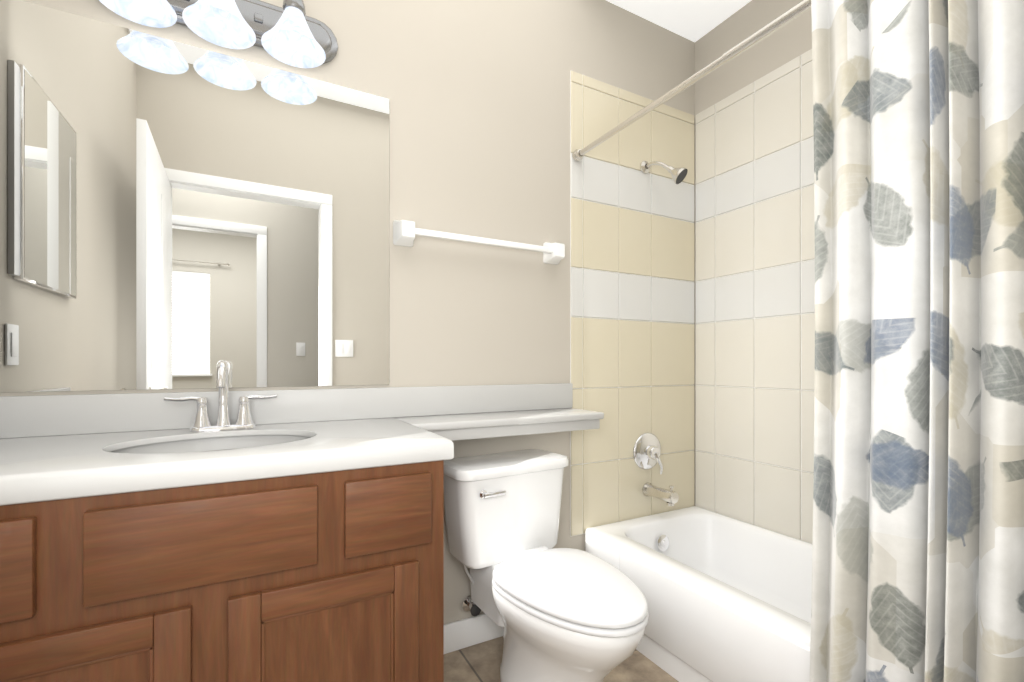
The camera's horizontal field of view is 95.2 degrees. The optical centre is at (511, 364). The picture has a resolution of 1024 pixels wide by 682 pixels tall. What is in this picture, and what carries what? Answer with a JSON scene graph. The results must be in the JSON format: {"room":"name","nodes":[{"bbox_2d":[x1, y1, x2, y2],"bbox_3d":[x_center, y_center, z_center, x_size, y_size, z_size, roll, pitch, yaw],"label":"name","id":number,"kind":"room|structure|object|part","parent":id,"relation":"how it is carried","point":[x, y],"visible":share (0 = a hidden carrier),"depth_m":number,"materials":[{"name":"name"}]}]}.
{"room":"bathroom","nodes":[
{"label":"bathroom","id":0,"kind":"room"},
{"bbox_2d":[0,0,694,623],"bbox_3d":[-0.219,-0.355,1.814,2.760,2.850,0.100,0,0,-28],"label":"wall","id":1,"kind":"structure","parent":0,"point":[476,92],"depth_m":1.81,"materials":[{"name":"beige paint"}]},
{"bbox_2d":[0,0,388,391],"bbox_3d":[-0.873,-0.430,1.399,1.006,1.000,0.005,0,0,-28],"label":"mirror","id":2,"kind":"object","parent":1,"relation":"attached to","point":[175,215],"visible":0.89,"depth_m":1.35,"materials":[{"name":"clear glass"}]},
{"bbox_2d":[99,0,337,67],"bbox_3d":[-0.818,-1.029,1.312,0.650,0.192,0.210,0,0,-28],"label":"sconce","id":3,"kind":"object","parent":1,"relation":"attached to","point":[290,33],"visible":1,"depth_m":1.35,"materials":[{"name":"white glass"}]},
{"bbox_2d":[0,384,571,435],"bbox_3d":[-0.530,0.132,1.576,1.784,0.105,0.021,0,0,-28],"label":"backsplash","id":4,"kind":"structure","parent":1,"relation":"attached to","point":[46,415],"depth_m":1.41,"materials":[{"name":"white stone"}]},
{"bbox_2d":[444,613,502,653],"bbox_3d":[-0.057,1.018,1.835,0.838,0.105,0.014,0,0,-28],"label":"baseboard","id":5,"kind":"structure","parent":1,"relation":"attached to","point":[468,632],"depth_m":1.76,"materials":[{"name":"white wood"}]},
{"bbox_2d":[393,220,564,264],"bbox_3d":[-0.096,-0.465,1.780,0.697,0.086,0.073,0,0,-28],"label":"towel rail","id":6,"kind":"object","parent":1,"relation":"attached to","point":[405,232],"visible":1,"depth_m":1.72,"materials":[{"name":"white ceramic"}]},
{"bbox_2d":[570,70,693,536],"bbox_3d":[0.589,-0.263,2.190,0.765,2.005,0.008,0,0,-28],"label":"tile","id":7,"kind":"structure","parent":1,"relation":"attached to","point":[631,301],"depth_m":2.16,"materials":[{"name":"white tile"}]},
{"bbox_2d":[633,433,662,473],"bbox_3d":[0.657,0.417,2.181,0.176,0.189,0.070,0,0,-28],"label":"shower valve","id":8,"kind":"object","parent":7,"relation":"attached to","point":[646,451],"visible":1,"depth_m":2.18,"materials":[{"name":"silver metal"}]},
{"bbox_2d":[642,482,678,505],"bbox_3d":[0.680,0.583,2.137,0.066,0.090,0.170,0,0,-28],"label":"tub spout","id":9,"kind":"object","parent":7,"relation":"attached to","point":[670,497],"visible":1,"depth_m":2.10,"materials":[{"name":"silver metal"}]},
{"bbox_2d":[640,161,687,183],"bbox_3d":[0.698,-0.884,2.135,0.072,0.151,0.213,0,0,-42],"label":"shower head","id":10,"kind":"object","parent":7,"relation":"attached to","point":[678,175],"visible":1,"depth_m":2.10},
{"bbox_2d":[444,636,678,681],"bbox_3d":[0.209,1.095,1.022,2.760,0.050,1.900,0,0,-28],"label":"floor","id":11,"kind":"structure","parent":0,"point":[480,662],"depth_m":1.65,"materials":[{"name":"tile"}]},
{"bbox_2d":[0,452,453,681],"bbox_3d":[-0.740,0.652,1.149,1.008,0.835,0.572,0,0,-28],"label":"bathroom vanity","id":12,"kind":"object","parent":11,"relation":"on","point":[223,533],"depth_m":0.93,"materials":[{"name":"brown wood"}]},
{"bbox_2d":[0,416,455,495],"bbox_3d":[-0.732,0.210,1.158,1.031,0.050,0.563,0,0,-28],"label":"countertop","id":13,"kind":"structure","parent":12,"relation":"on","point":[29,465],"depth_m":1.04,"materials":[{"name":"white stone"}]},
{"bbox_2d":[444,449,648,681],"bbox_3d":[0.113,0.706,1.495,0.468,0.729,0.751,0,0,-32],"label":"toilet","id":14,"kind":"object","parent":11,"relation":"on","point":[565,615],"visible":1,"depth_m":1.50,"materials":[{"name":"white ceramic"}]},
{"bbox_3d":[-0.132,0.900,1.713,0.044,0.044,0.016,0,0,-32],"label":"valve handle","id":15,"kind":"part","parent":14,"relation":"part of","materials":[{"name":"grey rubber"}]},
{"bbox_3d":[0.178,0.659,1.392,0.380,0.044,0.507,0,0,-32],"label":"seat","id":16,"kind":"part","parent":14,"relation":"part of","materials":[{"name":"white plastic"}]},
{"bbox_2d":[585,506,812,681],"bbox_3d":[1.016,0.890,1.459,0.705,0.360,1.680,0,0,-28],"label":"bathtub","id":17,"kind":"object","parent":11,"relation":"on","point":[728,599],"visible":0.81,"depth_m":1.67,"materials":[{"name":"white ceramic"}]},
{"bbox_2d":[606,0,750,41],"bbox_3d":[0.393,-1.735,-1.095,4.450,0.190,5.800,0,0,-28],"label":"ceiling","id":18,"kind":"structure","parent":0,"point":[694,20],"depth_m":2.18,"materials":[{"name":"paint"}]},
{"bbox_2d":[695,0,811,505],"bbox_3d":[1.403,-0.355,1.611,0.100,2.850,1.800,0,0,-28],"label":"wall","id":19,"kind":"structure","parent":0,"point":[788,42],"depth_m":2.13,"materials":[{"name":"beige paint"}]},
{"bbox_2d":[696,49,814,543],"bbox_3d":[1.331,-0.263,1.629,0.008,2.005,1.684,0,0,-28],"label":"tile","id":20,"kind":"structure","parent":19,"relation":"attached to","point":[755,305],"depth_m":2.07,"materials":[{"name":"white tile"}]},
{"bbox_3d":[0.637,-0.355,0.231,2.560,2.850,0.100,0,0,-28],"label":"wall","id":21,"kind":"structure","parent":0,"visible":0},
{"bbox_3d":[1.394,-0.262,0.701,0.765,2.005,0.008,0,0,-28],"label":"tile","id":22,"kind":"structure","parent":21,"relation":"attached to","visible":0},
{"bbox_2d":[572,0,810,161],"bbox_3d":[0.679,-0.900,1.277,0.048,0.047,1.683,0,0,-28],"label":"shower curtain rod","id":23,"kind":"object","parent":22,"relation":"attached to","point":[783,20],"visible":1,"depth_m":1.40,"materials":[{"name":"silver metal"}]},
{"bbox_2d":[810,0,1023,681],"bbox_3d":[0.881,0.045,0.834,0.113,1.930,0.668,0,0,-28],"label":"shower curtain","id":24,"kind":"object","parent":23,"relation":"hanging from","point":[918,484],"visible":1,"depth_m":0.94,"materials":[{"name":"fabric"}]}
]}

